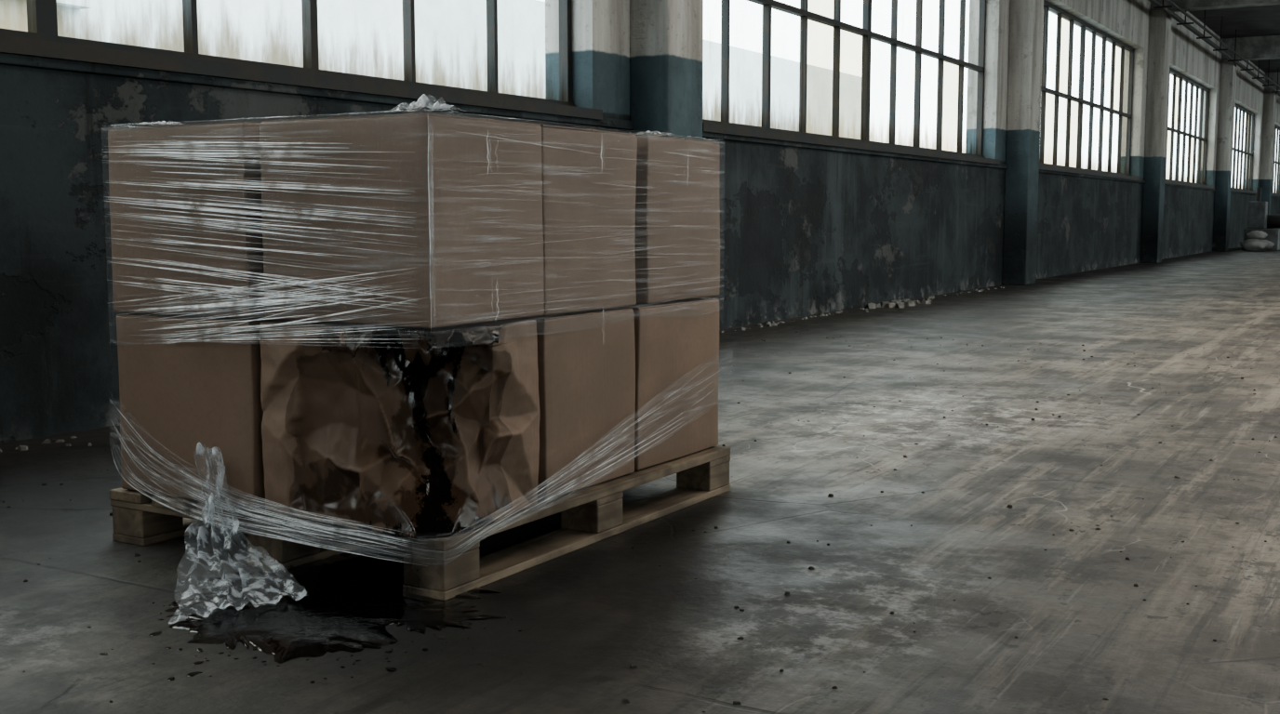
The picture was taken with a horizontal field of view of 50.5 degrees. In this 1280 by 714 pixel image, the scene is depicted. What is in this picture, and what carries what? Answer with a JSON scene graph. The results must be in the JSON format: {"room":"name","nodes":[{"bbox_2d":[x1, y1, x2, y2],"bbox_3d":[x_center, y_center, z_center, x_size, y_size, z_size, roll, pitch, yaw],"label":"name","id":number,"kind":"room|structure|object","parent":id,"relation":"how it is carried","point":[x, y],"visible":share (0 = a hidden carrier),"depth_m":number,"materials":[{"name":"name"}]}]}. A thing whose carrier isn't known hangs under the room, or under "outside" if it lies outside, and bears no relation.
{"room":"warehouse","nodes":[
{"label":"warehouse","id":0,"kind":"room"},
{"bbox_2d":[0,246,1279,713],"bbox_3d":[20.859,-2.253,31.406,14.680,0.250,95.800,4,7,30],"label":"floor","id":1,"kind":"structure","parent":0,"point":[1086,634],"depth_m":3.66,"materials":[{"name":"concrete"}]},
{"bbox_2d":[87,551,521,683],"bbox_3d":[-0.720,0.586,3.114,0.931,0.004,0.990,4,7,30],"label":"liquid spill","id":2,"kind":"object","parent":1,"relation":"on","point":[349,602],"visible":0.93,"depth_m":3.12,"materials":[{"name":"black liquid"}]},
{"bbox_2d":[108,445,730,600],"bbox_3d":[-0.590,0.406,4.144,1.181,0.147,1.512,4,7,30],"label":"wooden pallet","id":3,"kind":"object","parent":1,"relation":"on","point":[594,513],"visible":0.5,"depth_m":3.65,"materials":[{"name":"brown wood"}]},
{"bbox_2d":[116,313,286,508],"bbox_3d":[-1.102,0.118,3.818,0.524,0.488,0.471,4,7,30],"label":"cardboard box","id":4,"kind":"object","parent":3,"relation":"on","point":[178,396],"visible":0.43,"depth_m":3.60,"materials":[{"name":"brown cardboard"}]},
{"bbox_2d":[107,121,266,318],"bbox_3d":[-1.104,-0.379,3.768,0.524,0.499,0.471,4,7,30],"label":"cardboard box","id":5,"kind":"object","parent":4,"relation":"on","point":[136,232],"visible":0.58,"depth_m":3.56,"materials":[{"name":"brown cardboard"}]},
{"bbox_2d":[259,319,540,538],"bbox_3d":[-0.612,0.154,3.492,0.586,0.490,0.458,4,7,30],"label":"cardboard box","id":6,"kind":"object","parent":3,"relation":"on","point":[416,433],"visible":0.86,"depth_m":3.40,"materials":[{"name":"brown cardboard"}]},
{"bbox_2d":[259,112,544,328],"bbox_3d":[-0.602,-0.349,3.475,0.545,0.499,0.470,4,7,30],"label":"cardboard box","id":7,"kind":"object","parent":6,"relation":"on","point":[486,226],"visible":0.96,"depth_m":3.28,"materials":[{"name":"brown cardboard"}]},
{"bbox_2d":[101,93,719,624],"bbox_3d":[-0.699,-0.095,3.871,1.169,1.181,1.988,4,7,30],"label":"wrap","id":8,"kind":"object","parent":3,"relation":"attached to","point":[200,449],"visible":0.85,"depth_m":3.41,"materials":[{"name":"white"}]},
{"bbox_2d":[514,307,635,499],"bbox_3d":[-0.365,0.106,3.932,0.548,0.489,0.466,4,7,30],"label":"cardboard box","id":9,"kind":"object","parent":3,"relation":"on","point":[587,384],"visible":0.35,"depth_m":3.76,"materials":[{"name":"brown cardboard"}]},
{"bbox_2d":[540,124,637,315],"bbox_3d":[-0.361,-0.392,3.888,0.545,0.499,0.487,4,7,30],"label":"cardboard box","id":10,"kind":"object","parent":9,"relation":"on","point":[589,204],"visible":0.41,"depth_m":3.73,"materials":[{"name":"brown cardboard"}]},
{"bbox_2d":[617,297,719,470],"bbox_3d":[-0.103,0.059,4.378,0.547,0.489,0.525,4,7,30],"label":"cardboard box","id":11,"kind":"object","parent":3,"relation":"on","point":[676,342],"visible":0.48,"depth_m":4.21,"materials":[{"name":"brown cardboard"}]},
{"bbox_2d":[634,134,719,304],"bbox_3d":[-0.090,-0.440,4.344,0.544,0.499,0.478,4,7,30],"label":"cardboard box","id":12,"kind":"object","parent":11,"relation":"on","point":[677,229],"visible":0.44,"depth_m":4.16,"materials":[{"name":"brown cardboard"}]},
{"bbox_2d":[0,286,1004,452],"bbox_3d":[0.805,-0.223,10.578,0.444,0.056,14.981,4,7,30],"label":"rubble","id":13,"kind":"object","parent":1,"relation":"on","point":[898,303],"visible":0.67,"depth_m":13.28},
{"bbox_2d":[2,332,1277,713],"bbox_3d":[1.902,0.326,5.564,6.689,0.011,8.594,4,7,30],"label":"debris","id":14,"kind":"object","parent":1,"relation":"on","point":[624,701],"visible":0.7,"depth_m":3.88,"materials":[{"name":"black"}]},
{"bbox_2d":[1240,230,1274,252],"bbox_3d":[15.417,-2.901,33.894,0.898,0.519,0.620,-3,7,-24],"label":"sacks","id":15,"kind":"object","parent":1,"relation":"on","point":[1254,242],"visible":1,"depth_m":33.70,"materials":[{"name":"fabric"}]},
{"bbox_2d":[1243,187,1279,251],"bbox_3d":[16.309,-3.573,35.122,1.050,1.600,1.400,4,7,30],"label":"machine","id":16,"kind":"object","parent":1,"relation":"on","point":[1260,220],"visible":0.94,"depth_m":34.82,"materials":[{"name":"paint"}]},
{"bbox_2d":[0,0,1279,443],"bbox_3d":[14.695,-5.366,34.722,0.380,5.250,95.200,4,7,30],"label":"wall","id":17,"kind":"structure","parent":0,"point":[804,232],"depth_m":11.34,"materials":[{"name":"paint"}]},
{"bbox_2d":[0,0,574,106],"bbox_3d":[-2.514,-2.478,5.599,0.110,2.380,8.000,4,7,30],"label":"frame","id":18,"kind":"object","parent":17,"relation":"attached to","point":[44,12],"visible":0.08,"depth_m":7.06,"materials":[{"name":"metal"}]},
{"bbox_2d":[0,34,602,119],"bbox_3d":[-2.424,-1.261,5.673,0.310,0.065,8.060,4,7,30],"label":"sill","id":19,"kind":"structure","parent":17,"relation":"attached to","point":[10,45],"depth_m":6.43,"materials":[{"name":"concrete"}]},
{"bbox_2d":[0,53,1279,198],"bbox_3d":[14.873,-4.266,34.732,0.035,0.060,95.200,4,7,30],"label":"trim","id":20,"kind":"structure","parent":17,"relation":"attached to","point":[7,59],"depth_m":7.15,"materials":[{"name":"paint"}]},
{"bbox_2d":[630,0,703,140],"bbox_3d":[0.191,-2.458,9.531,0.305,4.720,0.520,4,7,30],"label":"pilaster","id":21,"kind":"object","parent":17,"relation":"attached to","point":[667,35],"visible":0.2,"depth_m":9.39,"materials":[{"name":"teal paint"}]},
{"bbox_2d":[702,31,977,154],"bbox_3d":[2.299,-3.332,13.745,0.001,2.380,7.980,4,7,30],"label":"glass","id":22,"kind":"object","parent":17,"relation":"attached to","point":[827,128],"visible":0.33,"depth_m":13.15,"materials":[{"name":"white glass"}]},
{"bbox_2d":[702,0,986,157],"bbox_3d":[2.299,-3.332,13.745,0.110,2.380,8.000,4,7,30],"label":"frame","id":23,"kind":"object","parent":17,"relation":"attached to","point":[865,32],"visible":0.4,"depth_m":13.76,"materials":[{"name":"metal"}]},
{"bbox_2d":[702,122,999,164],"bbox_3d":[2.389,-2.115,13.819,0.310,0.065,8.060,4,7,30],"label":"sill","id":24,"kind":"structure","parent":17,"relation":"attached to","point":[706,126],"depth_m":12.47,"materials":[{"name":"concrete"}]},
{"bbox_2d":[1001,0,1043,285],"bbox_3d":[5.004,-3.312,17.677,0.305,4.720,0.520,4,7,30],"label":"pilaster","id":25,"kind":"object","parent":17,"relation":"attached to","point":[1026,17],"visible":1,"depth_m":17.54,"materials":[{"name":"teal paint"}]},
{"bbox_2d":[1039,61,1127,173],"bbox_3d":[7.112,-4.186,21.891,0.001,2.380,7.980,4,7,30],"label":"glass","id":26,"kind":"object","parent":17,"relation":"attached to","point":[1048,158],"visible":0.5,"depth_m":21.61,"materials":[{"name":"white glass"}]},
{"bbox_2d":[1039,0,1133,175],"bbox_3d":[7.112,-4.186,21.891,0.110,2.380,8.000,4,7,30],"label":"frame","id":27,"kind":"object","parent":17,"relation":"attached to","point":[1047,6],"visible":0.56,"depth_m":21.94,"materials":[{"name":"metal"}]},
{"bbox_2d":[1039,164,1142,181],"bbox_3d":[7.202,-2.970,21.965,0.310,0.065,8.060,4,7,30],"label":"sill","id":28,"kind":"structure","parent":17,"relation":"attached to","point":[1041,166],"depth_m":21.40,"materials":[{"name":"concrete"}]},
{"bbox_2d":[1140,9,1171,263],"bbox_3d":[9.817,-4.166,25.823,0.305,4.720,0.520,4,7,30],"label":"pilaster","id":29,"kind":"object","parent":17,"relation":"attached to","point":[1160,21],"visible":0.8,"depth_m":25.63,"materials":[{"name":"grey paint"}]},
{"bbox_2d":[1165,99,1204,184],"bbox_3d":[11.925,-5.040,30.037,0.001,2.380,7.980,4,7,30],"label":"glass","id":30,"kind":"object","parent":17,"relation":"attached to","point":[1167,176],"visible":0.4,"depth_m":31.39,"materials":[{"name":"white glass"}]},
{"bbox_2d":[1164,67,1209,185],"bbox_3d":[11.925,-5.040,30.037,0.110,2.380,8.000,4,7,30],"label":"frame","id":31,"kind":"object","parent":17,"relation":"attached to","point":[1174,73],"visible":0.44,"depth_m":31.05,"materials":[{"name":"metal"}]},
{"bbox_2d":[1164,180,1214,188],"bbox_3d":[12.015,-3.824,30.111,0.310,0.065,8.060,4,7,30],"label":"sill","id":32,"kind":"structure","parent":17,"relation":"attached to","point":[1166,181],"depth_m":29.96,"materials":[{"name":"concrete"}]},
{"bbox_2d":[1212,59,1236,251],"bbox_3d":[14.630,-5.020,33.968,0.305,4.720,0.520,4,7,30],"label":"pilaster","id":33,"kind":"object","parent":17,"relation":"attached to","point":[1226,101],"visible":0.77,"depth_m":33.77,"materials":[{"name":"white paint"}]},
{"bbox_2d":[1230,164,1251,189],"bbox_3d":[16.738,-5.895,38.183,0.001,2.380,7.980,4,7,30],"label":"glass","id":34,"kind":"object","parent":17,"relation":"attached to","point":[1235,186],"visible":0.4,"depth_m":40.63,"materials":[{"name":"white glass"}]},
{"bbox_2d":[1230,103,1254,190],"bbox_3d":[16.738,-5.895,38.183,0.110,2.380,8.000,4,7,30],"label":"frame","id":35,"kind":"object","parent":17,"relation":"attached to","point":[1249,153],"visible":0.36,"depth_m":39.58,"materials":[{"name":"metal"}]},
{"bbox_2d":[1230,188,1256,194],"bbox_3d":[16.828,-4.678,38.257,0.310,0.065,8.060,4,7,30],"label":"sill","id":36,"kind":"structure","parent":17,"relation":"attached to","point":[1232,190],"depth_m":38.23,"materials":[{"name":"concrete"}]},
{"bbox_2d":[1259,90,1276,213],"bbox_3d":[19.443,-5.875,42.114,0.305,4.720,0.520,4,7,30],"label":"pilaster","id":37,"kind":"object","parent":17,"relation":"attached to","point":[1269,98],"visible":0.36,"depth_m":41.84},
{"bbox_2d":[1271,124,1279,194],"bbox_3d":[21.551,-6.749,46.328,0.110,2.380,8.000,4,7,30],"label":"frame","id":38,"kind":"object","parent":17,"relation":"attached to","point":[1276,128],"visible":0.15,"depth_m":47.68,"materials":[{"name":"metal"}]},
{"bbox_2d":[1148,0,1279,95],"bbox_3d":[15.407,-7.596,34.318,0.300,0.730,95.430,4,7,30],"label":"ceiling pipes","id":39,"kind":"object","parent":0,"point":[1159,5],"depth_m":29.32,"materials":[{"name":"grey metal"}]},
{"bbox_2d":[1150,0,1279,12],"bbox_3d":[15.686,-6.417,22.119,13.920,0.530,0.400,4,7,30],"label":"ceiling beam","id":40,"kind":"structure","parent":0,"point":[1185,5],"depth_m":25.01,"materials":[{"name":"grey concrete"}]},
{"bbox_2d":[1188,4,1279,72],"bbox_3d":[20.859,-7.723,30.833,14.680,0.250,95.800,4,7,30],"label":"ceiling","id":41,"kind":"structure","parent":0,"point":[1260,20],"depth_m":30.84,"materials":[{"name":"concrete"}]},
{"bbox_2d":[1221,35,1279,60],"bbox_3d":[20.499,-7.271,30.264,13.920,0.530,0.400,4,7,30],"label":"ceiling beam","id":42,"kind":"structure","parent":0,"point":[1268,46],"depth_m":33.23,"materials":[{"name":"grey concrete"}]},
{"bbox_2d":[1264,72,1279,91],"bbox_3d":[25.312,-8.126,38.410,13.920,0.530,0.400,4,7,30],"label":"ceiling beam","id":43,"kind":"structure","parent":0,"point":[1273,76],"depth_m":41.62,"materials":[{"name":"grey concrete"}]},
{"label":"outside","id":44,"kind":"structure","parent":0,"visible":0},
{"bbox_3d":[-16.510,-4.747,55.907,74.690,0.200,200.000,4,7,30],"label":"ground","id":45,"kind":"structure","parent":44,"visible":0},
{"bbox_2d":[0,0,861,127],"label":"window","id":46,"kind":"structure","parent":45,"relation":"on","point":[456,30],"depth_m":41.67,"materials":[{"name":"white glass"}]}
]}

